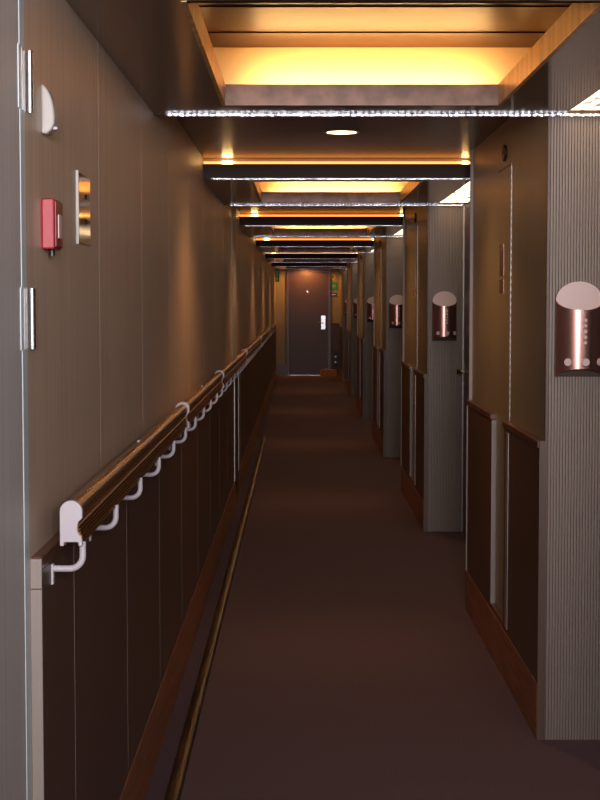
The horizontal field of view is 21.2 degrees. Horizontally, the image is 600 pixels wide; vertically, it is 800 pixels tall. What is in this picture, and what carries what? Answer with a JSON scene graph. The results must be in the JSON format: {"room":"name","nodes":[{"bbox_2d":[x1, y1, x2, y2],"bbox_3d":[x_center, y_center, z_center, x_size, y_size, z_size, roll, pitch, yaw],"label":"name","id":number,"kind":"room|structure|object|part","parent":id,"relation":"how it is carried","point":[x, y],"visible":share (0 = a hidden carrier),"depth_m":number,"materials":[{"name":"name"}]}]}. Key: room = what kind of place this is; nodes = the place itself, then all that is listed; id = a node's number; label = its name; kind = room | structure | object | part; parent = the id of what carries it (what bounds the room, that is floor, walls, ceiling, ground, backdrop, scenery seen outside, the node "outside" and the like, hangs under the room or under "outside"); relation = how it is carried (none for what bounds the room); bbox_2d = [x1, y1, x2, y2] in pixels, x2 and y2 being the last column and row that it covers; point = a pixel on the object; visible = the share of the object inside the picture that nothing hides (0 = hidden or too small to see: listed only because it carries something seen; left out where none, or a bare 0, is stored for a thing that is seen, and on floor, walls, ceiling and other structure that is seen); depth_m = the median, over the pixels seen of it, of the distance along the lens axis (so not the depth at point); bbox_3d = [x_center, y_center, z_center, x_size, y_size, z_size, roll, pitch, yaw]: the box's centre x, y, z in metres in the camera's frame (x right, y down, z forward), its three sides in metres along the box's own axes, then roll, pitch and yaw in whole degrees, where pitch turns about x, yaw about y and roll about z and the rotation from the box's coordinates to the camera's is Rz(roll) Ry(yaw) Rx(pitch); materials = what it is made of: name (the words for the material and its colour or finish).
{"room":"ship interior","nodes":[
{"label":"ship interior","id":0,"kind":"room"},
{"bbox_2d":[24,0,275,799],"bbox_3d":[-0.538,-0.677,15.637,0.144,2.400,33.300,0,4,0],"label":"wall","id":1,"kind":"structure","parent":0,"point":[169,287],"depth_m":4.13,"materials":[{"name":"beige laminate"}]},
{"bbox_2d":[0,0,35,799],"bbox_3d":[-0.504,0.285,2.417,0.074,2.075,0.891,0,4,0],"label":"door","id":2,"kind":"structure","parent":1,"relation":"in","point":[17,332],"depth_m":2.71,"materials":[{"name":"grey metal"}]},
{"bbox_3d":[-0.481,-0.557,2.781,0.002,0.108,0.040,0,4,0],"label":"hinge plate","id":3,"kind":"part","parent":2,"relation":"part of","materials":[{"name":"silver metal"}]},
{"bbox_3d":[-0.481,-0.143,2.806,0.002,0.108,0.040,0,4,0],"label":"hinge plate","id":4,"kind":"part","parent":2,"relation":"part of","materials":[{"name":"silver metal"}]},
{"bbox_2d":[41,85,58,135],"bbox_3d":[-0.468,-0.543,3.002,0.028,0.090,0.050,0,4,0],"label":"wall sensor","id":5,"kind":"object","parent":1,"relation":"attached to","point":[49,115],"visible":1,"depth_m":2.98,"materials":[{"name":"grey plastic"}]},
{"bbox_2d":[41,198,62,255],"bbox_3d":[-0.467,-0.326,3.026,0.029,0.106,0.090,0,4,0],"label":"fire alarm","id":6,"kind":"object","parent":1,"relation":"attached to","point":[51,209],"visible":1,"depth_m":2.98,"materials":[{"name":"red plastic"}]},
{"bbox_3d":[-0.456,-0.332,3.025,0.004,0.086,0.080,0,4,0],"label":"plate","id":7,"kind":"part","parent":6,"relation":"part of","materials":[{"name":"red plastic"}]},
{"bbox_2d":[76,170,90,245],"bbox_3d":[-0.479,-0.422,3.549,0.006,0.158,0.204,0,4,0],"label":"brass plate","id":8,"kind":"object","parent":1,"relation":"attached to","point":[82,182],"visible":1,"depth_m":3.52,"materials":[{"name":"brown metal"}]},
{"bbox_2d":[51,404,187,584],"bbox_3d":[-0.431,0.178,4.358,0.065,0.162,2.818,0,4,0],"label":"handrail","id":9,"kind":"object","parent":1,"relation":"attached to","point":[83,514],"visible":1,"depth_m":3.51,"materials":[{"name":"brown wood"}]},
{"bbox_3d":[-0.431,0.292,2.978,0.065,0.057,0.012,0,4,0],"label":"arm","id":10,"kind":"part","parent":9,"relation":"part of","materials":[{"name":"grey paint"}]},
{"bbox_3d":[-0.431,0.259,3.517,0.065,0.057,0.012,0,4,0],"label":"arm","id":11,"kind":"part","parent":9,"relation":"part of","materials":[{"name":"grey paint"}]},
{"bbox_3d":[-0.423,0.141,4.361,0.040,0.082,2.808,0,4,0],"label":"rail","id":12,"kind":"part","parent":9,"relation":"part of","materials":[{"name":"brown wood"}]},
{"bbox_3d":[-0.431,0.226,4.056,0.065,0.057,0.012,0,4,0],"label":"arm","id":13,"kind":"part","parent":9,"relation":"part of","materials":[{"name":"grey paint"}]},
{"bbox_3d":[-0.432,0.193,4.595,0.065,0.057,0.012,0,4,0],"label":"arm","id":14,"kind":"part","parent":9,"relation":"part of","materials":[{"name":"grey paint"}]},
{"bbox_3d":[-0.432,0.160,5.134,0.065,0.057,0.012,0,4,0],"label":"arm","id":15,"kind":"part","parent":9,"relation":"part of","materials":[{"name":"grey paint"}]},
{"bbox_3d":[-0.432,0.127,5.673,0.065,0.057,0.012,0,4,0],"label":"arm","id":16,"kind":"part","parent":9,"relation":"part of","materials":[{"name":"grey paint"}]},
{"bbox_2d":[119,367,275,799],"bbox_3d":[-0.480,0.301,17.614,0.021,0.205,29.435,0,4,0],"label":"baseboard","id":17,"kind":"structure","parent":1,"relation":"attached to","point":[139,777],"depth_m":6.14,"materials":[{"name":"brown wood"}]},
{"bbox_2d":[176,372,222,436],"bbox_3d":[-0.433,0.008,7.112,0.066,0.164,2.678,0,4,0],"label":"handrail","id":18,"kind":"object","parent":1,"relation":"attached to","point":[197,402],"visible":0.96,"depth_m":6.75,"materials":[{"name":"brown wood"}]},
{"bbox_3d":[-0.433,0.093,6.212,0.065,0.057,0.012,0,4,0],"label":"arm","id":19,"kind":"part","parent":18,"relation":"part of","materials":[{"name":"grey paint"}]},
{"bbox_3d":[-0.433,0.060,6.751,0.065,0.057,0.012,0,4,0],"label":"arm","id":20,"kind":"part","parent":18,"relation":"part of","materials":[{"name":"grey paint"}]},
{"bbox_3d":[-0.425,-0.028,7.115,0.040,0.082,2.668,0,4,0],"label":"rail","id":21,"kind":"part","parent":18,"relation":"part of","materials":[{"name":"brown wood"}]},
{"bbox_3d":[-0.433,0.028,7.290,0.065,0.057,0.012,0,4,0],"label":"arm","id":22,"kind":"part","parent":18,"relation":"part of","materials":[{"name":"grey paint"}]},
{"bbox_3d":[-0.434,-0.005,7.829,0.065,0.057,0.012,0,4,0],"label":"arm","id":23,"kind":"part","parent":18,"relation":"part of","materials":[{"name":"grey paint"}]},
{"bbox_2d":[145,375,278,799],"bbox_3d":[-0.441,0.519,15.701,0.053,0.004,33.280,0,4,0],"label":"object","id":24,"kind":"structure","parent":1,"relation":"attached to","point":[160,777],"depth_m":6.62,"materials":[{"name":"wood"}]},
{"bbox_2d":[215,350,246,391],"bbox_3d":[-0.435,-0.192,10.376,0.066,0.164,3.838,0,4,0],"label":"handrail","id":25,"kind":"object","parent":1,"relation":"attached to","point":[229,370],"visible":0.9,"depth_m":9.94,"materials":[{"name":"brown wood"}]},
{"bbox_2d":[242,336,261,364],"bbox_3d":[-0.438,-0.457,14.693,0.066,0.164,4.788,0,4,0],"label":"handrail","id":26,"kind":"object","parent":1,"relation":"attached to","point":[254,347],"visible":0.79,"depth_m":14.14,"materials":[{"name":"brown wood"}]},
{"bbox_3d":[-0.429,-0.492,14.696,0.040,0.082,4.778,0,4,0],"label":"rail","id":27,"kind":"part","parent":26,"relation":"part of","materials":[{"name":"brown wood"}]},
{"bbox_2d":[257,329,269,346],"bbox_3d":[-0.441,-0.750,19.487,0.066,0.164,4.793,0,4,0],"label":"handrail","id":28,"kind":"object","parent":1,"relation":"attached to","point":[265,336],"visible":0.8,"depth_m":19.13,"materials":[{"name":"brown wood"}]},
{"bbox_3d":[-0.432,-0.785,19.487,0.040,0.082,4.778,0,4,0],"label":"rail","id":29,"kind":"part","parent":28,"relation":"part of","materials":[{"name":"brown wood"}]},
{"bbox_2d":[268,324,274,336],"bbox_3d":[-0.444,-1.059,24.525,0.066,0.164,5.288,0,4,0],"label":"handrail","id":30,"kind":"object","parent":1,"relation":"attached to","point":[271,328],"visible":0.7,"depth_m":24.00,"materials":[{"name":"brown wood"}]},
{"bbox_3d":[-0.435,-1.094,24.528,0.040,0.082,5.278,0,4,0],"label":"rail","id":31,"kind":"part","parent":30,"relation":"part of","materials":[{"name":"brown wood"}]},
{"bbox_2d":[275,269,339,374],"bbox_3d":[0.330,-1.698,32.294,1.900,2.400,0.126,0,4,0],"label":"wall","id":32,"kind":"structure","parent":0,"point":[281,286],"depth_m":32.26,"materials":[{"name":"beige wood"}]},
{"bbox_3d":[-0.438,-1.698,32.306,0.365,2.400,0.100,0,4,0],"label":"panel","id":33,"kind":"part","parent":32,"relation":"part of","materials":[{"name":"beige wood"}]},
{"bbox_3d":[-0.383,-0.602,32.313,0.255,0.210,0.020,0,4,0],"label":"baseboard","id":34,"kind":"part","parent":32,"relation":"part of","materials":[{"name":"brown wood"}]},
{"bbox_2d":[287,270,329,374],"bbox_3d":[0.170,-1.555,32.256,0.870,2.120,0.120,0,4,0],"label":"door","id":35,"kind":"structure","parent":32,"relation":"in","point":[308,291],"depth_m":32.25,"materials":[{"name":"brown wood"}]},
{"bbox_3d":[0.470,-1.565,32.250,0.090,0.280,0.006,0,4,0],"label":"lock plate","id":36,"kind":"part","parent":35,"relation":"part of","materials":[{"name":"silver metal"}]},
{"bbox_2d":[330,282,336,289],"bbox_3d":[0.680,-2.294,32.216,0.140,0.160,0.010,0,4,0],"label":"safety sign","id":37,"kind":"object","parent":32,"relation":"attached to","point":[333,285],"visible":1,"depth_m":32.21,"materials":[{"name":"green plastic"}]},
{"bbox_3d":[0.945,-1.698,32.307,0.670,2.400,0.100,0,4,0],"label":"panel","id":38,"kind":"part","parent":32,"relation":"part of","materials":[{"name":"beige wood"}]},
{"bbox_2d":[333,351,337,366],"bbox_3d":[0.716,-0.827,32.282,0.081,0.303,0.017,0,4,0],"label":"outlet","id":39,"kind":"object","parent":32,"relation":"attached to","point":[335,353],"visible":1,"depth_m":32.27,"materials":[{"name":"black plastic"}]},
{"bbox_2d":[66,0,599,268],"bbox_3d":[0.330,-1.684,15.576,1.920,0.222,33.300,0,4,0],"label":"ceiling","id":40,"kind":"structure","parent":0,"point":[179,56],"depth_m":5.12,"materials":[{"name":"beige paint"}]},
{"bbox_2d":[275,269,278,281],"bbox_3d":[-0.454,-2.515,31.855,0.090,0.325,0.014,0,4,0],"label":"exit sign","id":41,"kind":"object","parent":40,"relation":"hanging from","point":[276,270],"visible":0.77,"depth_m":31.85,"materials":[{"name":"green plastic"}]},
{"bbox_3d":[0.179,-2.470,29.654,0.860,0.066,0.012,0,4,0],"label":"cove frame","id":42,"kind":"part","parent":40,"relation":"part of","materials":[{"name":"grey metal"}]},
{"bbox_2d":[274,266,346,266],"bbox_3d":[0.288,-2.313,27.697,1.490,0.010,0.009,0,4,0],"label":"light strip","id":43,"kind":"object","parent":40,"relation":"attached to","point":[274,266],"visible":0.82,"depth_m":27.70,"materials":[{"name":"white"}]},
{"bbox_3d":[0.182,-2.168,24.733,0.860,0.066,0.012,0,4,0],"label":"cove frame","id":44,"kind":"part","parent":40,"relation":"part of","materials":[{"name":"brown wood"}]},
{"bbox_2d":[268,258,356,258],"bbox_3d":[0.291,-2.011,22.776,1.490,0.010,0.009,0,4,0],"label":"light strip","id":45,"kind":"object","parent":40,"relation":"attached to","point":[268,258],"visible":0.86,"depth_m":22.77,"materials":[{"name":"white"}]},
{"bbox_2d":[271,262,356,262],"bbox_3d":[0.289,-2.145,24.957,1.490,0.010,0.009,0,4,0],"label":"light strip","id":46,"kind":"object","parent":40,"relation":"attached to","point":[271,262],"visible":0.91,"depth_m":24.95,"materials":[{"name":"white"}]},
{"bbox_2d":[256,238,373,239],"bbox_3d":[0.159,-1.797,17.892,1.400,0.019,0.029,0,4,0],"label":"recessed light","id":47,"kind":"object","parent":40,"relation":"in","point":[265,238],"visible":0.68,"depth_m":17.89,"materials":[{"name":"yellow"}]},
{"bbox_3d":[0.186,-1.867,19.812,0.860,0.066,0.012,0,4,0],"label":"cove frame","id":48,"kind":"part","parent":40,"relation":"part of","materials":[{"name":"brown wood"}]},
{"bbox_2d":[260,246,372,246],"bbox_3d":[0.294,-1.710,17.855,1.490,0.010,0.009,0,4,0],"label":"light strip","id":49,"kind":"object","parent":40,"relation":"attached to","point":[260,246],"visible":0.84,"depth_m":17.85,"materials":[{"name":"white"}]},
{"bbox_2d":[264,252,372,252],"bbox_3d":[0.292,-1.843,20.036,1.490,0.010,0.009,0,4,0],"label":"light strip","id":50,"kind":"object","parent":40,"relation":"attached to","point":[264,252],"visible":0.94,"depth_m":20.03,"materials":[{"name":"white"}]},
{"bbox_3d":[0.189,-1.565,14.891,0.860,0.066,0.012,0,4,0],"label":"cove frame","id":51,"kind":"part","parent":40,"relation":"part of","materials":[{"name":"grey metal"}]},
{"bbox_2d":[240,214,402,215],"bbox_3d":[0.162,-1.495,12.972,1.400,0.019,0.029,0,4,0],"label":"recessed light","id":52,"kind":"object","parent":40,"relation":"in","point":[251,214],"visible":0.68,"depth_m":12.97,"materials":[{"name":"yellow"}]},
{"bbox_2d":[245,225,402,225],"bbox_3d":[0.297,-1.409,12.934,1.490,0.010,0.009,0,4,0],"label":"light strip","id":53,"kind":"object","parent":40,"relation":"attached to","point":[245,225],"visible":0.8,"depth_m":12.93,"materials":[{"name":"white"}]},
{"bbox_2d":[252,236,402,236],"bbox_3d":[0.295,-1.542,15.115,1.490,0.010,0.009,0,4,0],"label":"light strip","id":54,"kind":"object","parent":40,"relation":"attached to","point":[252,236],"visible":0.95,"depth_m":15.11,"materials":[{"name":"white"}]},
{"bbox_3d":[0.192,-1.264,9.970,0.860,0.066,0.012,0,4,0],"label":"cove frame","id":55,"kind":"part","parent":40,"relation":"part of","materials":[{"name":"paint"}]},
{"bbox_2d":[204,161,469,163],"bbox_3d":[0.165,-1.194,8.051,1.400,0.019,0.029,0,4,0],"label":"recessed light","id":56,"kind":"object","parent":40,"relation":"in","point":[222,162],"visible":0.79,"depth_m":8.05,"materials":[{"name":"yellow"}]},
{"bbox_3d":[-0.365,-1.194,8.045,0.050,0.018,0.018,0,4,0],"label":"bulb","id":57,"kind":"part","parent":56,"relation":"part of","materials":[{"name":"white"}]},
{"bbox_2d":[211,178,469,179],"bbox_3d":[0.300,-1.107,8.014,1.490,0.010,0.009,0,4,0],"label":"light strip","id":58,"kind":"object","parent":40,"relation":"attached to","point":[211,178],"visible":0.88,"depth_m":8.01,"materials":[{"name":"white metal"}]},
{"bbox_2d":[324,129,359,134],"bbox_3d":[0.176,-1.132,6.758,0.152,0.006,0.152,0,4,0],"label":"recessed light","id":59,"kind":"object","parent":40,"relation":"in","point":[335,131],"visible":1,"depth_m":6.73,"materials":[{"name":"white glass"}]},
{"bbox_2d":[230,204,463,205],"bbox_3d":[0.299,-1.241,10.194,1.490,0.010,0.009,0,4,0],"label":"light strip","id":60,"kind":"object","parent":40,"relation":"attached to","point":[231,204],"visible":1,"depth_m":10.19,"materials":[{"name":"white"}]},
{"bbox_3d":[0.195,-0.963,5.050,0.860,0.066,0.012,0,4,0],"label":"cove frame","id":61,"kind":"part","parent":40,"relation":"part of","materials":[{"name":"paint"}]},
{"bbox_2d":[165,113,599,116],"bbox_3d":[0.302,-0.939,5.274,1.490,0.010,0.009,0,4,0],"label":"light strip","id":62,"kind":"object","parent":40,"relation":"attached to","point":[167,114],"visible":1,"depth_m":5.27,"materials":[{"name":"white"}]},
{"bbox_2d":[440,182,469,202],"bbox_3d":[0.961,-1.202,9.127,0.173,0.020,2.165,0,4,0],"label":"light panel","id":63,"kind":"object","parent":40,"relation":"attached to","point":[461,195],"visible":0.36,"depth_m":9.60,"materials":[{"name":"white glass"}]},
{"bbox_2d":[572,90,599,109],"bbox_3d":[0.964,-0.901,4.206,0.173,0.020,2.165,0,4,0],"label":"light panel","id":64,"kind":"object","parent":40,"relation":"attached to","point":[593,102],"visible":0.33,"depth_m":5.12,"materials":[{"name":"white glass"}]},
{"bbox_2d":[339,269,346,380],"bbox_3d":[1.030,-1.625,31.102,0.501,2.400,2.315,0,4,0],"label":"wall","id":65,"kind":"structure","parent":0,"point":[343,272],"depth_m":30.01,"materials":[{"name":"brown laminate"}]},
{"bbox_3d":[0.796,-0.521,31.164,0.023,0.190,2.285,0,4,0],"label":"baseboard","id":66,"kind":"part","parent":65,"relation":"part of","materials":[{"name":"brown wood"}]},
{"bbox_3d":[1.044,-1.625,31.112,0.473,2.400,2.295,0,4,0],"label":"wall panel","id":67,"kind":"part","parent":65,"relation":"part of","materials":[{"name":"brown laminate"}]},
{"bbox_3d":[0.921,-1.554,29.957,0.217,2.400,0.020,0,4,0],"label":"fluted panel","id":68,"kind":"part","parent":65,"relation":"part of","materials":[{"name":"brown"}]},
{"bbox_2d":[345,299,346,314],"bbox_3d":[0.912,-1.740,29.897,0.157,0.318,0.074,0,4,0],"label":"wall sconce","id":69,"kind":"object","parent":65,"relation":"attached to","point":[346,299],"visible":0.24,"depth_m":29.89,"materials":[{"name":"brown metal"}]},
{"bbox_2d":[346,263,356,396],"bbox_3d":[1.033,-1.323,26.182,0.501,2.400,2.323,0,4,0],"label":"wall","id":70,"kind":"structure","parent":0,"point":[350,335],"depth_m":25.09,"materials":[{"name":"brown wood"}]},
{"bbox_3d":[0.799,-0.220,26.251,0.023,0.190,2.300,0,4,0],"label":"baseboard","id":71,"kind":"part","parent":70,"relation":"part of","materials":[{"name":"brown wood"}]},
{"bbox_2d":[349,269,349,330],"bbox_3d":[0.809,-1.238,26.164,0.006,1.803,0.412,0,4,0],"label":"door","id":72,"kind":"structure","parent":70,"relation":"in","point":[349,269],"depth_m":26.13,"materials":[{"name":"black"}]},
{"bbox_3d":[1.047,-1.324,26.192,0.473,2.400,2.296,0,4,0],"label":"wall panel","id":73,"kind":"part","parent":70,"relation":"part of","materials":[{"name":"green laminate"}]},
{"bbox_3d":[0.802,-1.153,25.037,0.026,2.200,0.014,0,4,0],"label":"corner trim","id":74,"kind":"part","parent":70,"relation":"part of","materials":[{"name":"grey metal"}]},
{"bbox_3d":[0.924,-1.253,25.036,0.217,2.400,0.020,0,4,0],"label":"fluted panel","id":75,"kind":"part","parent":70,"relation":"part of","materials":[{"name":"brown"}]},
{"bbox_2d":[354,298,356,317],"bbox_3d":[0.915,-1.439,24.977,0.157,0.318,0.074,0,4,0],"label":"wall sconce","id":76,"kind":"object","parent":70,"relation":"attached to","point":[355,300],"visible":0.25,"depth_m":24.96,"materials":[{"name":"brown metal"}]},
{"bbox_2d":[356,253,373,419],"bbox_3d":[1.036,-1.022,21.262,0.501,2.400,2.323,0,4,0],"label":"wall","id":77,"kind":"structure","parent":0,"point":[364,344],"depth_m":20.17,"materials":[{"name":"grey paint"}]},
{"bbox_3d":[0.811,-1.087,22.411,0.044,2.010,0.020,0,4,0],"label":"corner trim","id":78,"kind":"part","parent":77,"relation":"part of","materials":[{"name":"metal"}]},
{"bbox_3d":[0.802,0.081,21.330,0.023,0.190,2.300,0,4,0],"label":"baseboard","id":79,"kind":"part","parent":77,"relation":"part of","materials":[{"name":"brown wood"}]},
{"bbox_2d":[361,261,361,336],"bbox_3d":[0.812,-0.937,21.243,0.006,1.803,0.412,0,4,0],"label":"door","id":80,"kind":"structure","parent":77,"relation":"in","point":[361,261],"depth_m":21.12,"materials":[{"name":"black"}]},
{"bbox_3d":[1.050,-1.022,21.271,0.473,2.400,2.296,0,4,0],"label":"wall panel","id":81,"kind":"part","parent":77,"relation":"part of","materials":[{"name":"green laminate"}]},
{"bbox_3d":[0.805,-0.851,20.116,0.026,2.200,0.014,0,4,0],"label":"corner trim","id":82,"kind":"part","parent":77,"relation":"part of","materials":[{"name":"grey metal"}]},
{"bbox_3d":[0.927,-0.952,20.115,0.217,2.400,0.020,0,4,0],"label":"fluted panel","id":83,"kind":"part","parent":77,"relation":"part of","materials":[{"name":"brown"}]},
{"bbox_2d":[367,297,372,321],"bbox_3d":[0.918,-1.137,20.056,0.157,0.318,0.074,0,4,0],"label":"wall sconce","id":84,"kind":"object","parent":77,"relation":"attached to","point":[370,300],"visible":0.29,"depth_m":20.05,"materials":[{"name":"brown metal"}]},
{"bbox_2d":[163,375,599,799],"bbox_3d":[0.330,0.567,15.764,1.920,0.100,33.400,0,4,0],"label":"floor","id":85,"kind":"structure","parent":0,"point":[350,662],"depth_m":6.67,"materials":[{"name":"brown carpet"}]},
{"bbox_2d":[164,436,266,799],"bbox_3d":[-0.384,0.846,10.271,0.048,0.015,14.600,0,4,0],"label":"floor strip","id":86,"kind":"object","parent":85,"relation":"on","point":[178,774],"visible":1,"depth_m":6.45,"materials":[{"name":"gold metal"}]},
{"bbox_2d":[320,369,336,376],"bbox_3d":[0.565,-0.545,31.877,0.320,0.150,0.200,0,4,0],"label":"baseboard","id":87,"kind":"structure","parent":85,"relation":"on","point":[325,372],"depth_m":31.78,"materials":[{"name":"brown wood"}]},
{"bbox_2d":[372,237,402,457],"bbox_3d":[1.039,-0.720,16.341,0.501,2.400,2.323,0,4,0],"label":"wall","id":88,"kind":"structure","parent":0,"point":[386,360],"depth_m":15.24,"materials":[{"name":"brown wood"}]},
{"bbox_3d":[0.814,-0.786,17.490,0.044,2.010,0.020,0,4,0],"label":"corner trim","id":89,"kind":"part","parent":88,"relation":"part of","materials":[{"name":"metal"}]},
{"bbox_3d":[0.805,0.383,16.410,0.023,0.190,2.300,0,4,0],"label":"baseboard","id":90,"kind":"part","parent":88,"relation":"part of","materials":[{"name":"brown wood"}]},
{"bbox_2d":[379,249,380,347],"bbox_3d":[0.815,-0.635,16.322,0.006,1.803,0.412,0,4,0],"label":"door","id":91,"kind":"structure","parent":88,"relation":"in","point":[379,249],"depth_m":16.27,"materials":[{"name":"black"}]},
{"bbox_3d":[1.053,-0.721,16.350,0.473,2.400,2.296,0,4,0],"label":"wall panel","id":92,"kind":"part","parent":88,"relation":"part of","materials":[{"name":"green laminate"}]},
{"bbox_3d":[0.808,-0.550,15.195,0.026,2.200,0.014,0,4,0],"label":"corner trim","id":93,"kind":"part","parent":88,"relation":"part of","materials":[{"name":"grey metal"}]},
{"bbox_3d":[0.930,-0.650,15.194,0.217,2.400,0.020,0,4,0],"label":"fluted panel","id":94,"kind":"part","parent":88,"relation":"part of","materials":[{"name":"brown"}]},
{"bbox_2d":[389,295,402,327],"bbox_3d":[0.921,-0.836,15.135,0.157,0.318,0.074,0,4,0],"label":"wall sconce","id":95,"kind":"object","parent":88,"relation":"attached to","point":[396,301],"visible":0.82,"depth_m":15.12,"materials":[{"name":"brown"}]},
{"bbox_2d":[401,205,464,531],"bbox_3d":[1.042,-0.419,11.420,0.501,2.400,2.323,0,4,0],"label":"wall","id":96,"kind":"structure","parent":0,"point":[434,495],"depth_m":10.32,"materials":[{"name":"brown wood"}]},
{"bbox_3d":[0.817,-0.484,12.569,0.044,2.010,0.020,0,4,0],"label":"corner trim","id":97,"kind":"part","parent":96,"relation":"part of","materials":[{"name":"metal"}]},
{"bbox_3d":[0.808,0.684,11.489,0.023,0.190,2.300,0,4,0],"label":"baseboard","id":98,"kind":"part","parent":96,"relation":"part of","materials":[{"name":"brown wood"}]},
{"bbox_2d":[412,225,417,477],"bbox_3d":[0.818,-0.334,11.401,0.006,1.803,0.412,0,4,0],"label":"door","id":99,"kind":"structure","parent":96,"relation":"in","point":[415,228],"depth_m":11.42,"materials":[{"name":"black"}]},
{"bbox_3d":[1.056,-0.419,11.429,0.473,2.400,2.296,0,4,0],"label":"wall panel","id":100,"kind":"part","parent":96,"relation":"part of","materials":[{"name":"brown laminate"}]},
{"bbox_3d":[0.812,-0.249,10.274,0.026,2.200,0.014,0,4,0],"label":"corner trim","id":101,"kind":"part","parent":96,"relation":"part of","materials":[{"name":"grey metal"}]},
{"bbox_2d":[432,291,456,340],"bbox_3d":[0.925,-0.534,10.214,0.157,0.318,0.074,0,4,0],"label":"wall sconce","id":102,"kind":"object","parent":96,"relation":"attached to","point":[444,304],"visible":1,"depth_m":10.20,"materials":[{"name":"brown"}]},
{"bbox_3d":[0.933,-0.349,10.274,0.217,2.400,0.020,0,4,0],"label":"fluted panel","id":103,"kind":"part","parent":96,"relation":"part of","materials":[{"name":"brown"}]},
{"bbox_3d":[1.056,-0.349,10.272,0.028,2.400,0.023,0,4,0],"label":"edge trim","id":104,"kind":"part","parent":96,"relation":"part of","materials":[{"name":"silver metal"}]},
{"bbox_2d":[463,204,466,528],"bbox_3d":[1.172,-0.116,8.970,0.244,2.095,2.610,0,4,0],"label":"wall","id":105,"kind":"structure","parent":0,"point":[466,204],"depth_m":10.21,"materials":[{"name":"grey metal"}]},
{"bbox_2d":[456,203,469,536],"bbox_3d":[1.039,-0.163,9.734,0.121,2.085,0.820,0,4,0],"label":"door","id":106,"kind":"structure","parent":105,"relation":"in","point":[467,214],"depth_m":9.97,"materials":[{"name":"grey metal"}]},
{"bbox_3d":[1.008,-0.176,10.004,0.059,0.038,0.038,0,4,0],"label":"knob","id":107,"kind":"part","parent":106,"relation":"part of","materials":[{"name":"gold metal"}]},
{"bbox_2d":[465,116,599,739],"bbox_3d":[1.045,-0.117,6.499,0.501,2.400,2.323,0,4,0],"label":"wall","id":108,"kind":"structure","parent":0,"point":[544,645],"depth_m":5.48,"materials":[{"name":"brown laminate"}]},
{"bbox_3d":[0.820,-0.183,7.649,0.044,2.010,0.020,0,4,0],"label":"corner trim","id":109,"kind":"part","parent":108,"relation":"part of","materials":[{"name":"metal"}]},
{"bbox_3d":[0.813,0.879,6.537,0.020,0.025,0.410,0,4,0],"label":"sill","id":110,"kind":"part","parent":108,"relation":"part of","materials":[{"name":"brown wood"}]},
{"bbox_3d":[0.811,0.985,6.568,0.023,0.190,2.300,0,4,0],"label":"baseboard","id":111,"kind":"part","parent":108,"relation":"part of","materials":[{"name":"brown wood"}]},
{"bbox_2d":[495,163,511,614],"bbox_3d":[0.821,-0.033,6.481,0.006,1.803,0.412,0,4,0],"label":"door","id":112,"kind":"structure","parent":108,"relation":"in","point":[504,175],"depth_m":6.52,"materials":[{"name":"brown laminate"}]},
{"bbox_3d":[0.820,-0.462,6.509,0.002,0.057,0.120,0,4,0],"label":"lock plate","id":113,"kind":"part","parent":112,"relation":"part of","materials":[{"name":"orange metal"}]},
{"bbox_3d":[0.820,-0.569,6.503,0.002,0.130,0.120,0,4,0],"label":"handle plate","id":114,"kind":"part","parent":112,"relation":"part of","materials":[{"name":"orange metal"}]},
{"bbox_2d":[502,145,506,161],"bbox_3d":[0.816,-0.989,6.407,0.014,0.068,0.090,0,4,0],"label":"detector","id":115,"kind":"object","parent":108,"relation":"attached to","point":[504,148],"visible":1,"depth_m":6.38,"materials":[{"name":"black plastic"}]},
{"bbox_3d":[1.059,-0.118,6.509,0.473,2.400,2.296,0,4,0],"label":"wall panel","id":116,"kind":"part","parent":108,"relation":"part of","materials":[{"name":"green laminate"}]},
{"bbox_3d":[0.815,0.053,5.354,0.026,2.200,0.014,0,4,0],"label":"corner trim","id":117,"kind":"part","parent":108,"relation":"part of","materials":[{"name":"grey metal"}]},
{"bbox_3d":[0.936,-0.047,5.353,0.217,2.400,0.020,0,4,0],"label":"fluted panel","id":118,"kind":"part","parent":108,"relation":"part of","materials":[{"name":"grey"}]},
{"bbox_2d":[554,281,599,376],"bbox_3d":[0.928,-0.233,5.293,0.157,0.318,0.074,0,4,0],"label":"wall sconce","id":119,"kind":"object","parent":108,"relation":"attached to","point":[577,304],"visible":1,"depth_m":5.28,"materials":[{"name":"brown"}]}
]}

